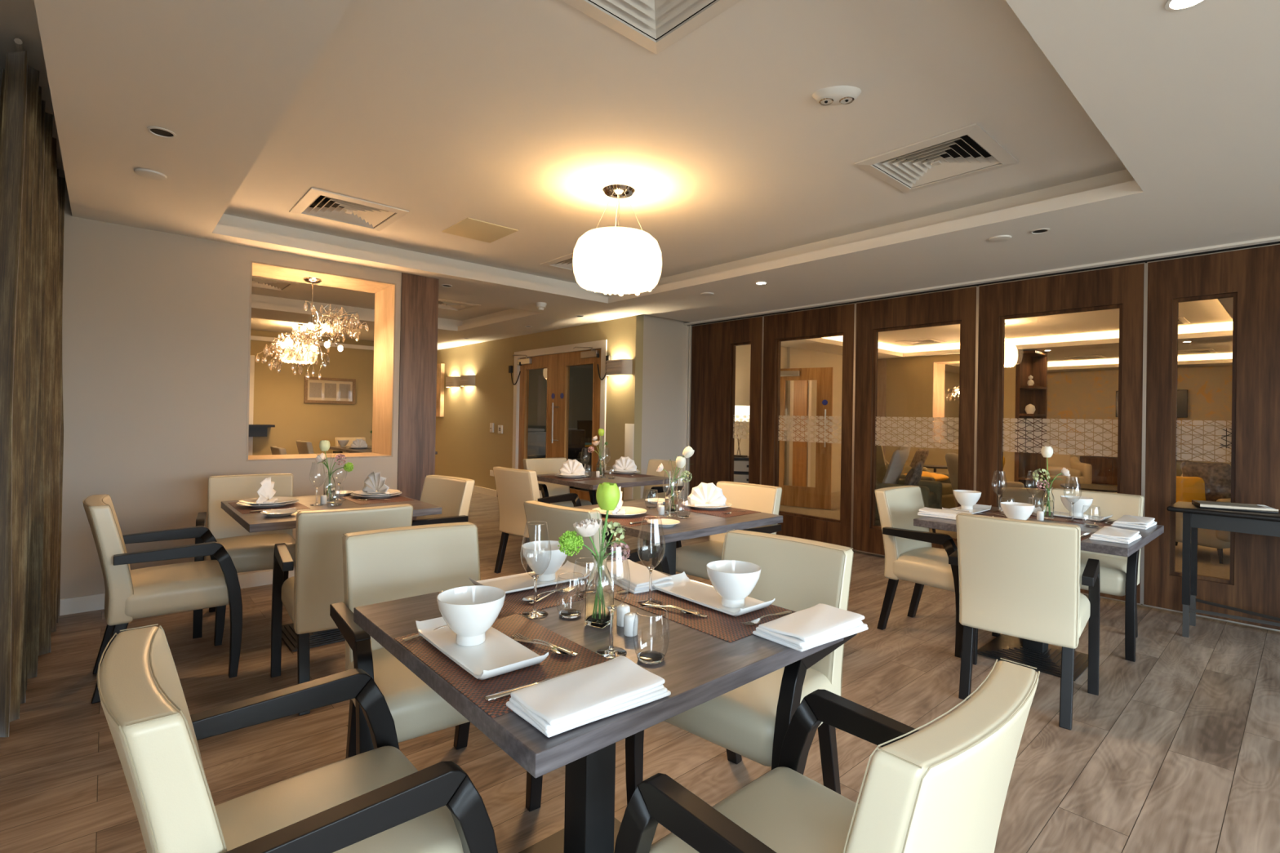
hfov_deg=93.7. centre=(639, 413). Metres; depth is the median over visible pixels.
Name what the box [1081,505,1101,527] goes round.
water tumbler
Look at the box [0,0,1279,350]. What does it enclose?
ceiling
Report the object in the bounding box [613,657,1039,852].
dining chair
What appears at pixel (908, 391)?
wall
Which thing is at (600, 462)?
glass vase
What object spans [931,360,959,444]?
trim
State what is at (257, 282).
ceiling vent
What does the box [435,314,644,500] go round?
wall
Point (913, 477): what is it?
cushion
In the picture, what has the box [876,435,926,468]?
lounge armchair
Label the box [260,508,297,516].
plate
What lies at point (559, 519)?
dining chair
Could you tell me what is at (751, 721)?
dining chair
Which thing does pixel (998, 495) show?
wine glass
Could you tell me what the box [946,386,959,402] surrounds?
crystal chandelier
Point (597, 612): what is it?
glass vase
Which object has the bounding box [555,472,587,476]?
dinner plate
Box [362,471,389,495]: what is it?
napkin
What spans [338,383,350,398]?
print
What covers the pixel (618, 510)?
napkin
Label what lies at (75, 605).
baseboard
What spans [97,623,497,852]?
dining chair
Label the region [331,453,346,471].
hydrangea
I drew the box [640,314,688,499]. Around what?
wall
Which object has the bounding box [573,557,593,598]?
water tumbler
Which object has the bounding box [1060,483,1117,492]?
side table
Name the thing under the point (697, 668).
dining table
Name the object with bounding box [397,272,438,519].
wood panel
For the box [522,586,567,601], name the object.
spoon
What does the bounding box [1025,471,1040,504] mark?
wine glass
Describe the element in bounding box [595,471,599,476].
salt shaker
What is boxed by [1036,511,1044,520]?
salt shaker
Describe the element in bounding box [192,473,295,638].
dining chair
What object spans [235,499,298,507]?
charger plate
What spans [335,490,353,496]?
plate
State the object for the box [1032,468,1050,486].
hydrangea
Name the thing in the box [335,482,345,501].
wine glass
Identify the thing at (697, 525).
dining table
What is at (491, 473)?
wall socket
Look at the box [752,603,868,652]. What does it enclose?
folded napkin
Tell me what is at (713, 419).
partition panel
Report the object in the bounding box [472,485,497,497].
baseboard
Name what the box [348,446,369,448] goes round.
charger plate
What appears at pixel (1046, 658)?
dining table
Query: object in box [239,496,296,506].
dinner plate
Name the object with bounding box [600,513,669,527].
placemat
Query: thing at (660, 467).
rose
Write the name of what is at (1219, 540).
lounge armchair
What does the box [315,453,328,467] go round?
rose
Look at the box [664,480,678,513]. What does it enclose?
glass vase
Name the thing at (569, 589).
fork
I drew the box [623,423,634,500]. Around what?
guard
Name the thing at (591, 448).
hydrangea
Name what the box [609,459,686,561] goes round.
dining chair
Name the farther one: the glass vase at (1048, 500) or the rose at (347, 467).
the rose at (347, 467)
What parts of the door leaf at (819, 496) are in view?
handle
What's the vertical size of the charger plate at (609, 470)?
0.021 m
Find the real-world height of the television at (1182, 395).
0.560 m
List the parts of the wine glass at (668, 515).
stem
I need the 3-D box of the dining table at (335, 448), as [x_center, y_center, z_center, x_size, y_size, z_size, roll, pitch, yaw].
[-4.266,0.908,9.464,0.960,0.750,0.960,1,0,-42]
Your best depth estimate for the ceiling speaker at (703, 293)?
5.74 m
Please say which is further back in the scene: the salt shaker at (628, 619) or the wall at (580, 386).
the wall at (580, 386)
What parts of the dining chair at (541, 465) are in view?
leg, armrest, leg, backrest, seat, leg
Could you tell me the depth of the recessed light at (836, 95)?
2.50 m
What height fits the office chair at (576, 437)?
1.070 m
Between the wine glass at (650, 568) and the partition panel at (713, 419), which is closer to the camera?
the wine glass at (650, 568)
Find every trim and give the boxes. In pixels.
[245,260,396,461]
[683,235,1279,325]
[684,325,691,500]
[687,240,1279,325]
[876,358,886,457]
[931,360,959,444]
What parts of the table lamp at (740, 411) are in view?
branch stem, lamp shade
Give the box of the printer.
[527,428,546,456]
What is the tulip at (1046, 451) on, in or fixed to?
in the glass vase at (1048, 500)
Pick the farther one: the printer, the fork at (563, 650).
the printer
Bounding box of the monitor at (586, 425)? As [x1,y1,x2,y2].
[577,420,591,443]
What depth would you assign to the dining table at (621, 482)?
5.23 m
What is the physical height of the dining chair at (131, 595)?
0.870 m
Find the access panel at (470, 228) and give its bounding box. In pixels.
[441,217,518,242]
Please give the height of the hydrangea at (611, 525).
0.256 m
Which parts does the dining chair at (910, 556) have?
leg, backrest, leg, armrest, seat, leg, leg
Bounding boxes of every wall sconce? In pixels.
[445,376,460,387]
[459,375,475,386]
[605,359,632,376]
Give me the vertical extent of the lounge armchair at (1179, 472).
0.802 m
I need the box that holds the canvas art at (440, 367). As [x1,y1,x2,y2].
[435,363,444,417]
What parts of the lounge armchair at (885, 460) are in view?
backrest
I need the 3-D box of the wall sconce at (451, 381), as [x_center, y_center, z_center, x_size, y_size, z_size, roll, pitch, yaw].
[-3.368,-0.564,10.718,0.111,0.180,0.450,1,0,-42]
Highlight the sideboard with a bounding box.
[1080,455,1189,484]
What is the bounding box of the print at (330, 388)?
[324,382,336,398]
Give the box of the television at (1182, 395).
[1115,389,1187,417]
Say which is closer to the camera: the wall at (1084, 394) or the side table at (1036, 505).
the side table at (1036, 505)
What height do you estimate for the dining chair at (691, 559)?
0.870 m
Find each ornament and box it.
[1024,404,1035,413]
[1026,374,1034,385]
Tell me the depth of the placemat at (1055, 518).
3.42 m
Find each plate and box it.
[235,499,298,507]
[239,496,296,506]
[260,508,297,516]
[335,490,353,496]
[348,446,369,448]
[350,491,402,498]
[352,488,399,496]
[415,617,548,679]
[468,560,591,594]
[554,474,589,478]
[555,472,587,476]
[591,506,646,516]
[608,470,640,474]
[609,469,639,472]
[644,497,665,504]
[646,518,679,527]
[651,572,774,617]
[681,501,732,509]
[942,504,991,514]
[1032,506,1112,521]
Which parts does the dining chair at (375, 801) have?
backrest, armrest, seat, armrest, leg, leg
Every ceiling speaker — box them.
[134,168,167,180]
[700,292,714,295]
[988,235,1011,242]
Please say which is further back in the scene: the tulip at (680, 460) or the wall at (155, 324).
the wall at (155, 324)
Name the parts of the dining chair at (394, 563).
armrest, leg, leg, seat, backrest, leg, leg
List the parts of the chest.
frame, drawer, drawer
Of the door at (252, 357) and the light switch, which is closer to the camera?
the light switch
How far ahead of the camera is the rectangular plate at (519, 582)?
1.95 m
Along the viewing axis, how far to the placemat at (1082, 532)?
2.99 m
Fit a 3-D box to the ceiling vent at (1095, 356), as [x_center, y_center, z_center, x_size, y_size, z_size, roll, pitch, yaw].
[9.093,-1.161,12.228,0.600,0.062,0.600,1,0,-42]
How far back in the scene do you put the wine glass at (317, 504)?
3.52 m
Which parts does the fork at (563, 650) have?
handle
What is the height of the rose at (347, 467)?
0.234 m
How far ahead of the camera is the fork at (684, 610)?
1.68 m
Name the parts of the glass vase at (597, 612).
blade, grass blades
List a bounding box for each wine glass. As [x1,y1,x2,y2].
[309,462,325,506]
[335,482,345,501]
[520,521,551,618]
[594,542,630,658]
[597,451,606,478]
[636,515,665,606]
[662,470,677,517]
[671,466,685,511]
[992,471,1007,512]
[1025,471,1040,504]
[1063,476,1080,522]
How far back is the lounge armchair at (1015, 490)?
6.32 m
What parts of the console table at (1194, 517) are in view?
leg, leg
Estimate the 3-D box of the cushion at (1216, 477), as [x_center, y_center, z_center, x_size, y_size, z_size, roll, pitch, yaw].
[5.801,0.699,6.131,0.157,0.407,0.420,1,0,-22]
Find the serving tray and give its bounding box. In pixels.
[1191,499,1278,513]
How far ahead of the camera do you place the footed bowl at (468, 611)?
1.39 m
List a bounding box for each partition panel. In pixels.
[688,315,763,494]
[760,302,855,547]
[851,285,977,555]
[974,262,1146,604]
[1142,243,1279,631]
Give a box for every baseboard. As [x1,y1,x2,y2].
[59,567,294,615]
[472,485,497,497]
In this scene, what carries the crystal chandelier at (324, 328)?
hanging from the ceiling at (1133, 128)
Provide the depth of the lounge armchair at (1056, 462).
10.59 m
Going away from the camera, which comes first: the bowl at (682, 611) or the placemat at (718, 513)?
the bowl at (682, 611)
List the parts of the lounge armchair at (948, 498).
backrest, armrest, armrest, seat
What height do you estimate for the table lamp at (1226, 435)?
0.680 m
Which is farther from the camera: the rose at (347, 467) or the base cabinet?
the base cabinet
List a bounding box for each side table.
[923,464,947,472]
[1034,504,1042,508]
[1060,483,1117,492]
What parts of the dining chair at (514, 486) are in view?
leg, backrest, leg, armrest, leg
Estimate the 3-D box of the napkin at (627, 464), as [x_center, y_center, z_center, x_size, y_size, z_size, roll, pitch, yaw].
[-0.150,0.491,5.832,0.246,0.145,0.067,1,0,8]
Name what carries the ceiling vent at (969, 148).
in the ceiling at (1133, 128)
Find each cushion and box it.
[882,448,907,484]
[899,440,911,463]
[903,460,923,485]
[904,471,948,481]
[910,448,928,467]
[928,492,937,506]
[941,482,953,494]
[1045,466,1081,476]
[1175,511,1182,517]
[1176,475,1205,502]
[1180,461,1231,501]
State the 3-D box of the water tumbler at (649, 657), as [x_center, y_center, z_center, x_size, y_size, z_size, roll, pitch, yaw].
[0.025,0.503,1.361,0.084,0.111,0.084,1,0,-42]
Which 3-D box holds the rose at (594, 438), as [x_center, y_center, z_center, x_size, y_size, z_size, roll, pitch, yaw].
[-0.400,0.384,5.559,0.055,0.359,0.111,1,0,-42]
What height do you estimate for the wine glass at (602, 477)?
0.253 m
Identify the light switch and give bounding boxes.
[497,425,502,433]
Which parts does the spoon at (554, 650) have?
handle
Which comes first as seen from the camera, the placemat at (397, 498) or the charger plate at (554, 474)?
the placemat at (397, 498)
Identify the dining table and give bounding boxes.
[221,493,441,651]
[328,445,372,452]
[346,448,437,454]
[353,559,843,852]
[536,470,677,556]
[571,497,782,575]
[913,506,1164,681]
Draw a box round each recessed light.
[146,126,177,138]
[440,284,452,287]
[755,281,767,284]
[812,85,861,105]
[1030,228,1049,234]
[1164,0,1205,11]
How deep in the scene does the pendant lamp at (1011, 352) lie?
8.00 m
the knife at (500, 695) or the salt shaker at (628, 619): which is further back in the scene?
the salt shaker at (628, 619)
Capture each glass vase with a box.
[310,450,338,502]
[584,511,613,628]
[595,455,604,476]
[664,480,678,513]
[1041,486,1054,519]
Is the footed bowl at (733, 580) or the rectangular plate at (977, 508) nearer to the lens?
the footed bowl at (733, 580)
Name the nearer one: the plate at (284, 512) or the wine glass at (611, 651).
the wine glass at (611, 651)
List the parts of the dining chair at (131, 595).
leg, backrest, leg, armrest, armrest, seat, leg, leg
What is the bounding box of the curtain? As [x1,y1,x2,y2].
[0,38,64,737]
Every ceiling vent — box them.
[251,275,298,291]
[288,187,408,231]
[438,298,480,311]
[540,253,573,271]
[561,0,741,54]
[854,122,1018,193]
[895,337,946,345]
[1064,355,1107,359]
[1177,317,1190,324]
[1177,348,1215,354]
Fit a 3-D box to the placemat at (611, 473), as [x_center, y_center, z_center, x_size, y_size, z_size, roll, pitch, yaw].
[-0.144,0.581,5.713,0.325,0.002,0.500,1,0,-42]
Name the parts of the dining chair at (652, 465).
leg, seat, leg, backrest, armrest, leg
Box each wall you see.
[57,168,401,599]
[250,329,373,455]
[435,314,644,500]
[528,364,593,471]
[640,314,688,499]
[733,344,787,484]
[785,346,959,493]
[884,354,1015,481]
[1046,365,1232,485]
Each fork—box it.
[357,497,390,500]
[401,625,447,640]
[511,633,578,656]
[528,586,575,604]
[644,600,707,617]
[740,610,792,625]
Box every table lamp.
[733,405,749,457]
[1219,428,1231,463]
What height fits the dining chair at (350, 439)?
0.870 m
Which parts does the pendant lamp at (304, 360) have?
lamp shade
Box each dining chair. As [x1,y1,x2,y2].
[82,493,242,703]
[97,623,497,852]
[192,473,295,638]
[270,446,287,454]
[270,503,413,715]
[296,440,327,453]
[329,521,542,812]
[333,437,365,453]
[411,475,475,525]
[493,466,581,573]
[522,457,595,543]
[523,500,670,574]
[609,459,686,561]
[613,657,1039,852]
[625,529,857,805]
[675,480,782,580]
[874,485,999,657]
[948,512,1100,730]
[1051,488,1144,662]
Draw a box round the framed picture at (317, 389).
[303,376,355,404]
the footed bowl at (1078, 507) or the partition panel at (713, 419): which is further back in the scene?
the partition panel at (713, 419)
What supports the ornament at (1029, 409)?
on the shelf unit at (1033, 362)
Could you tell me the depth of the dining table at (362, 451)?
8.64 m
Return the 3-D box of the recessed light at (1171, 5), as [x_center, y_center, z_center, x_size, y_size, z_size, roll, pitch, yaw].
[1.534,-1.161,1.675,0.104,0.005,0.104,1,0,-42]
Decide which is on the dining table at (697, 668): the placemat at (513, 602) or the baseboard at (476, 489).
the placemat at (513, 602)
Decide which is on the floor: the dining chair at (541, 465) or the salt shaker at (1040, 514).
the dining chair at (541, 465)
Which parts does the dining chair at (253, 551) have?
leg, armrest, leg, seat, backrest, leg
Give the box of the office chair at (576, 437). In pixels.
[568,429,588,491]
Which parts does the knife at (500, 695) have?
handle, blade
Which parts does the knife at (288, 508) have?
handle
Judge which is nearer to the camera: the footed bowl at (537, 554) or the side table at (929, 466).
the footed bowl at (537, 554)
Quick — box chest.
[733,456,748,483]
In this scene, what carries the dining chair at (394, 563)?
on the floor
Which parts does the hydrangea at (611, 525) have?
stem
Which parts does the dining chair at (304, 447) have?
backrest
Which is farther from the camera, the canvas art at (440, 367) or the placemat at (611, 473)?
the canvas art at (440, 367)
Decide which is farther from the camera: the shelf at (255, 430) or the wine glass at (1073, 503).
the shelf at (255, 430)
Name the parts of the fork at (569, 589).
handle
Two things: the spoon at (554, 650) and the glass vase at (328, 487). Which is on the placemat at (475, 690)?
the spoon at (554, 650)
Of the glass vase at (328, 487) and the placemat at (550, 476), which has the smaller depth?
the glass vase at (328, 487)
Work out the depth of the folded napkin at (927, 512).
3.47 m
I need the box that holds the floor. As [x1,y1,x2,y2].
[0,485,1279,852]
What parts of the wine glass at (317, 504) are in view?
stem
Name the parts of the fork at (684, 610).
handle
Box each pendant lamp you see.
[279,323,317,364]
[572,181,662,296]
[1004,321,1017,367]
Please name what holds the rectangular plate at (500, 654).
on the placemat at (475, 690)
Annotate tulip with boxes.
[317,440,329,472]
[595,482,626,555]
[597,428,604,439]
[668,456,685,480]
[673,445,694,479]
[1040,446,1062,485]
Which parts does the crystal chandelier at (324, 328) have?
bulb, bulb, bulb, stem, bulb, bulb, bulb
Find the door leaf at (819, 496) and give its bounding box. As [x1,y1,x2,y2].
[778,367,833,509]
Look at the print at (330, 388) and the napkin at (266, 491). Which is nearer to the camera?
the napkin at (266, 491)
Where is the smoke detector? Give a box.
[535,302,546,311]
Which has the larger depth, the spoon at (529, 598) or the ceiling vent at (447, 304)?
the ceiling vent at (447, 304)
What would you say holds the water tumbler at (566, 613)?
on the dining table at (697, 668)
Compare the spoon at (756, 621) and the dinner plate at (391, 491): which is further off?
the dinner plate at (391, 491)
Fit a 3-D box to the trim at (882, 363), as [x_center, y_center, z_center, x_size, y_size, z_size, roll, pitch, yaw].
[4.745,0.204,11.693,0.520,2.500,0.320,1,0,-42]
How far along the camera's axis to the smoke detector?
6.37 m
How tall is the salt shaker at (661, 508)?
0.053 m
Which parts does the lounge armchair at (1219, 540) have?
seat, leg, armrest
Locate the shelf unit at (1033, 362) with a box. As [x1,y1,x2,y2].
[1013,349,1047,492]
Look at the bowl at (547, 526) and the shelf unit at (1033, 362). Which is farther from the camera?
the shelf unit at (1033, 362)
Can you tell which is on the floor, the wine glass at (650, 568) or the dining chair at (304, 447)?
the dining chair at (304, 447)
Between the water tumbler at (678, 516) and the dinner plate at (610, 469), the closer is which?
the water tumbler at (678, 516)
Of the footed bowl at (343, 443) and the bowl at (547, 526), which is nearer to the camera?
the bowl at (547, 526)
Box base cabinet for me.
[527,455,545,458]
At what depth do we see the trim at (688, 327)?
7.62 m
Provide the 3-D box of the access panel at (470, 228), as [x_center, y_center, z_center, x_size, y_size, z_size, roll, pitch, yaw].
[-1.202,-1.370,4.500,0.400,0.008,0.440,1,0,-42]
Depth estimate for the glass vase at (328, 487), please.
3.62 m
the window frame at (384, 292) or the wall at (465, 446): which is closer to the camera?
the window frame at (384, 292)
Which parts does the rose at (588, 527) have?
stem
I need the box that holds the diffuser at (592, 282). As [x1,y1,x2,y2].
[580,277,653,291]
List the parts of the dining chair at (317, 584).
leg, armrest, seat, leg, backrest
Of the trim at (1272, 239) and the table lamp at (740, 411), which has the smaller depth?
the trim at (1272, 239)
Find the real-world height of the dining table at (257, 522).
0.750 m
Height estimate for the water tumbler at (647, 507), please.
0.111 m
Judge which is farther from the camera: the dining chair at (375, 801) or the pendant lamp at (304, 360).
the pendant lamp at (304, 360)
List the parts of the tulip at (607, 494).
stem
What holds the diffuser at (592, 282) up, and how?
attached to the pendant lamp at (618, 260)
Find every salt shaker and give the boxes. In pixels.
[320,494,327,504]
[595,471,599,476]
[616,604,630,626]
[623,612,638,636]
[657,502,663,511]
[657,505,664,515]
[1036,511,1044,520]
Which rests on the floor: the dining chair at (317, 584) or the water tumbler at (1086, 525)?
the dining chair at (317, 584)
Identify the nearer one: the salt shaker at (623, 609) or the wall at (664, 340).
the salt shaker at (623, 609)
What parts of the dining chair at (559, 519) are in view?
backrest, armrest, leg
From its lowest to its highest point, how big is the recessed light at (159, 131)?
0.005 m
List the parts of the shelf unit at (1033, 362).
shelf, shelf, shelf, shelf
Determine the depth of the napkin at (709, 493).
3.71 m
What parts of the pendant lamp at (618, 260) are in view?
lamp shade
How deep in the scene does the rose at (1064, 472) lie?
3.50 m
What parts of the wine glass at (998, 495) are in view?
stem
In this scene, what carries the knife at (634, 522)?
on the placemat at (624, 521)
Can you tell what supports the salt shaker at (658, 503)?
on the dining table at (697, 525)
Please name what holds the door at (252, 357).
in the wall at (278, 397)
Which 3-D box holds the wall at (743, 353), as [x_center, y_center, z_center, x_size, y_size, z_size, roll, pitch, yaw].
[1.377,-0.096,9.001,2.780,2.950,0.020,1,0,-42]
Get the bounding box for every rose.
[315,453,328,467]
[333,462,354,471]
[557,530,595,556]
[573,518,601,555]
[591,435,599,452]
[591,440,599,455]
[656,463,671,480]
[1049,467,1070,487]
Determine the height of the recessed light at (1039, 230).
0.005 m
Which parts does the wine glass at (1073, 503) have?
stem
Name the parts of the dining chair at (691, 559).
seat, backrest, armrest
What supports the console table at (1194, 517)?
on the floor
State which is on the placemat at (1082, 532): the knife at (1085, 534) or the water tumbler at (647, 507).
the knife at (1085, 534)
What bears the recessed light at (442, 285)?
in the ceiling at (1133, 128)
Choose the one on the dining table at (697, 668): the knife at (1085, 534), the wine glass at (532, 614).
the wine glass at (532, 614)
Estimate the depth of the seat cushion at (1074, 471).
10.59 m
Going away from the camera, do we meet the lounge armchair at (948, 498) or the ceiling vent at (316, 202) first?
the ceiling vent at (316, 202)
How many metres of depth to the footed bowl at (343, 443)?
9.34 m
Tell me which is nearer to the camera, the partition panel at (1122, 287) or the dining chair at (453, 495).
the dining chair at (453, 495)
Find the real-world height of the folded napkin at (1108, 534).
0.039 m
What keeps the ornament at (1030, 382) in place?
on the shelf unit at (1033, 362)
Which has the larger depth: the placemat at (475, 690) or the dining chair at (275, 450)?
the dining chair at (275, 450)
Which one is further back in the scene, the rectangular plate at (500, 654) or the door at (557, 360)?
the door at (557, 360)
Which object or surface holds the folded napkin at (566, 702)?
on the dining table at (697, 668)
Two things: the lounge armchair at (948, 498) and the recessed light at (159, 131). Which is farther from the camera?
the lounge armchair at (948, 498)
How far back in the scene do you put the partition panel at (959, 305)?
5.64 m
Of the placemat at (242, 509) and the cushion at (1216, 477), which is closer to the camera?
the placemat at (242, 509)
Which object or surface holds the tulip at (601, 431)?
in the glass vase at (600, 462)
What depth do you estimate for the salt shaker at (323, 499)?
3.57 m
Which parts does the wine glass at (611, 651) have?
stem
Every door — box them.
[248,355,254,455]
[508,339,611,502]
[786,380,811,487]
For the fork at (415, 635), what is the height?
0.012 m
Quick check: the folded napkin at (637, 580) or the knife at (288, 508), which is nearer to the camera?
the folded napkin at (637, 580)
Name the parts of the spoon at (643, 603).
handle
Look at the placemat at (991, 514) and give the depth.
3.62 m
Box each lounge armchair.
[875,444,942,533]
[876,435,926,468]
[884,464,955,508]
[945,453,1044,507]
[1045,445,1092,490]
[1175,473,1231,564]
[1176,462,1182,476]
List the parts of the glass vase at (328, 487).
grass blades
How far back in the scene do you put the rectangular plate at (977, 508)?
3.73 m
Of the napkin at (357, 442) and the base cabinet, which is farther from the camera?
the base cabinet
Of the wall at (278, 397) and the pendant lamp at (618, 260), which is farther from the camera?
the wall at (278, 397)
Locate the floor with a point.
(1177, 749)
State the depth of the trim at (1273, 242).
4.81 m
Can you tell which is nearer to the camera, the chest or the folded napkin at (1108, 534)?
the folded napkin at (1108, 534)
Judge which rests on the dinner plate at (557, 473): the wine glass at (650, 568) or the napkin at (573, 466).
the napkin at (573, 466)
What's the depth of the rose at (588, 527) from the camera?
1.56 m
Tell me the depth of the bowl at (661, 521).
1.77 m
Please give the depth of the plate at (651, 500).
3.90 m
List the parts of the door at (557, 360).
closer arm, handle, closer arm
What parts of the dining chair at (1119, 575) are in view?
backrest, seat, leg, leg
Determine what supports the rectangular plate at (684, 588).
on the placemat at (723, 626)
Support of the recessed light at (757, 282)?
in the ceiling at (1133, 128)
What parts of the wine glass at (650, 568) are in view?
stem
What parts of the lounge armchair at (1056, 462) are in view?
backrest, seat, armrest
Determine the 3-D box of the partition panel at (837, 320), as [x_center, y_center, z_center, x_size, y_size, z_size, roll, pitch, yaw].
[1.777,0.121,6.378,0.103,2.439,1.115,1,0,-42]
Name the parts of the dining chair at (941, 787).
leg, armrest, seat, leg, armrest, backrest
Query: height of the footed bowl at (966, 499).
0.110 m
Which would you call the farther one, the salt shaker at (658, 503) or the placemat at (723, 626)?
the salt shaker at (658, 503)
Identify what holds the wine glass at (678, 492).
on the dining table at (697, 525)
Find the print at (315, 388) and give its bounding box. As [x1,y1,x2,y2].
[309,382,321,397]
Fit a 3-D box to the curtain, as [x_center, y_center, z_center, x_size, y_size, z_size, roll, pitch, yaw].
[-3.059,-0.118,3.009,0.188,2.742,1.793,1,0,-39]
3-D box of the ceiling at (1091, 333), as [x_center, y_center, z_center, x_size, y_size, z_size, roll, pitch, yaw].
[7.381,-1.146,8.262,10.630,0.250,11.850,1,0,-42]
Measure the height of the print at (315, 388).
0.270 m
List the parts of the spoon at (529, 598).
handle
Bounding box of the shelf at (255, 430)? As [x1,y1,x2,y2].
[248,424,275,436]
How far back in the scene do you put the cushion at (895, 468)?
6.66 m
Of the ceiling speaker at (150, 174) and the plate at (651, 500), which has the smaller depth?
the ceiling speaker at (150, 174)
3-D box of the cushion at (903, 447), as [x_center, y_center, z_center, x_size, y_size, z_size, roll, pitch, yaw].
[3.862,0.622,8.823,0.186,0.465,0.487,1,0,18]
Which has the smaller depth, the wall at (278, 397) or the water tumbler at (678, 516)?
the water tumbler at (678, 516)
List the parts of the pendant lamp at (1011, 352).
lamp shade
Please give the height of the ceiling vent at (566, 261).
0.062 m
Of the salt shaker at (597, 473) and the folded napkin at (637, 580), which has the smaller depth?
the folded napkin at (637, 580)
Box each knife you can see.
[249,507,296,512]
[484,671,571,701]
[617,590,631,592]
[628,520,646,524]
[1080,533,1090,537]
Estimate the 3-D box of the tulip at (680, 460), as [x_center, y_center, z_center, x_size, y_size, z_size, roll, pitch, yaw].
[0.217,0.404,3.468,0.097,0.314,0.059,1,0,-18]
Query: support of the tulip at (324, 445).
in the glass vase at (328, 487)
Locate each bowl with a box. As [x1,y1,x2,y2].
[337,440,348,447]
[436,585,505,646]
[520,525,551,576]
[521,540,568,581]
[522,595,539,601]
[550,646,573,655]
[594,546,630,607]
[636,520,665,567]
[680,608,700,615]
[706,560,760,608]
[952,489,981,509]
[1000,502,1035,519]
[1060,495,1093,516]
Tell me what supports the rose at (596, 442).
in the glass vase at (600, 462)
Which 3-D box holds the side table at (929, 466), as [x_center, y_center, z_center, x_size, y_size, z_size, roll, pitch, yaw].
[4.705,1.137,9.578,0.480,0.600,0.480,1,0,-42]
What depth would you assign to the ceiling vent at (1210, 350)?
10.95 m
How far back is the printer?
10.05 m
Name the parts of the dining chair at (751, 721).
leg, leg, seat, backrest, leg, armrest, leg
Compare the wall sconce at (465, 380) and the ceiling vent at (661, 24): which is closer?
the ceiling vent at (661, 24)
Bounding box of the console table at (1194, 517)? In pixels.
[1166,501,1279,637]
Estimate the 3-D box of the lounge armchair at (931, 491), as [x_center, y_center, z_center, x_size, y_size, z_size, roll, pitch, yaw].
[2.886,0.849,6.827,0.875,1.082,0.850,1,0,36]
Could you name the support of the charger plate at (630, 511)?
on the placemat at (624, 521)
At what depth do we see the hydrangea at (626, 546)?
1.59 m
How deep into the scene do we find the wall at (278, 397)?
10.82 m
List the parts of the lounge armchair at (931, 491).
backrest, armrest, seat, armrest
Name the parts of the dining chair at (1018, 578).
armrest, leg, leg, backrest, leg, seat, armrest, leg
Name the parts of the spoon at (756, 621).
handle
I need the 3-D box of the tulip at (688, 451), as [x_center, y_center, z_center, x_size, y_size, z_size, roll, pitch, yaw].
[0.242,0.374,3.484,0.145,0.375,0.060,1,0,12]
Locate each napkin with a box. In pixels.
[255,476,278,505]
[351,438,367,447]
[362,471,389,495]
[506,655,671,737]
[559,458,585,475]
[606,559,673,594]
[611,486,626,515]
[612,456,636,471]
[687,482,726,506]
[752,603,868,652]
[917,506,973,519]
[1088,526,1142,544]
[1111,515,1156,529]
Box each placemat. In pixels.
[228,502,310,514]
[339,494,413,504]
[394,611,609,718]
[439,574,625,618]
[539,475,600,481]
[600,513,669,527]
[604,472,652,477]
[613,590,795,642]
[664,504,760,517]
[974,510,1007,518]
[1029,512,1115,526]
[1080,531,1093,541]
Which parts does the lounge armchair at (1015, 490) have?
backrest, armrest, armrest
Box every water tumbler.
[328,485,344,506]
[555,572,585,618]
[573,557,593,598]
[632,606,669,664]
[644,489,658,509]
[675,497,691,518]
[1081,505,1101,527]
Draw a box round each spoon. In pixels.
[511,637,573,655]
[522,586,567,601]
[641,602,700,615]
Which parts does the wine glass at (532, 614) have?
stem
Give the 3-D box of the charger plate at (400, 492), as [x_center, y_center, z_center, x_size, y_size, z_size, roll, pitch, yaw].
[-1.721,0.531,3.921,0.310,0.021,0.310,1,0,-42]
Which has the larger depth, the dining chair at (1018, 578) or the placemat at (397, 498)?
the placemat at (397, 498)
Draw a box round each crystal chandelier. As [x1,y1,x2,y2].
[262,277,368,380]
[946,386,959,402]
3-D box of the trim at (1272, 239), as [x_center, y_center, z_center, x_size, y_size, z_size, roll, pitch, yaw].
[3.933,-1.098,3.977,0.235,0.017,9.930,1,0,-42]
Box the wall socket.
[489,470,493,476]
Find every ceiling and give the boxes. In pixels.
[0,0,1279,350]
[781,297,1233,373]
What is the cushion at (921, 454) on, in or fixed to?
on the lounge armchair at (885, 460)
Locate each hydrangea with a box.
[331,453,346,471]
[587,446,599,455]
[600,520,625,555]
[605,542,630,562]
[675,470,692,482]
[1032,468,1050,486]
[1036,480,1049,490]
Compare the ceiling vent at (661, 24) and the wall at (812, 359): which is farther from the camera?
the wall at (812, 359)
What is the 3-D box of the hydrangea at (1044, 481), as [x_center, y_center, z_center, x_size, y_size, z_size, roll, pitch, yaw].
[2.353,0.491,3.496,0.098,0.215,0.063,1,0,-42]

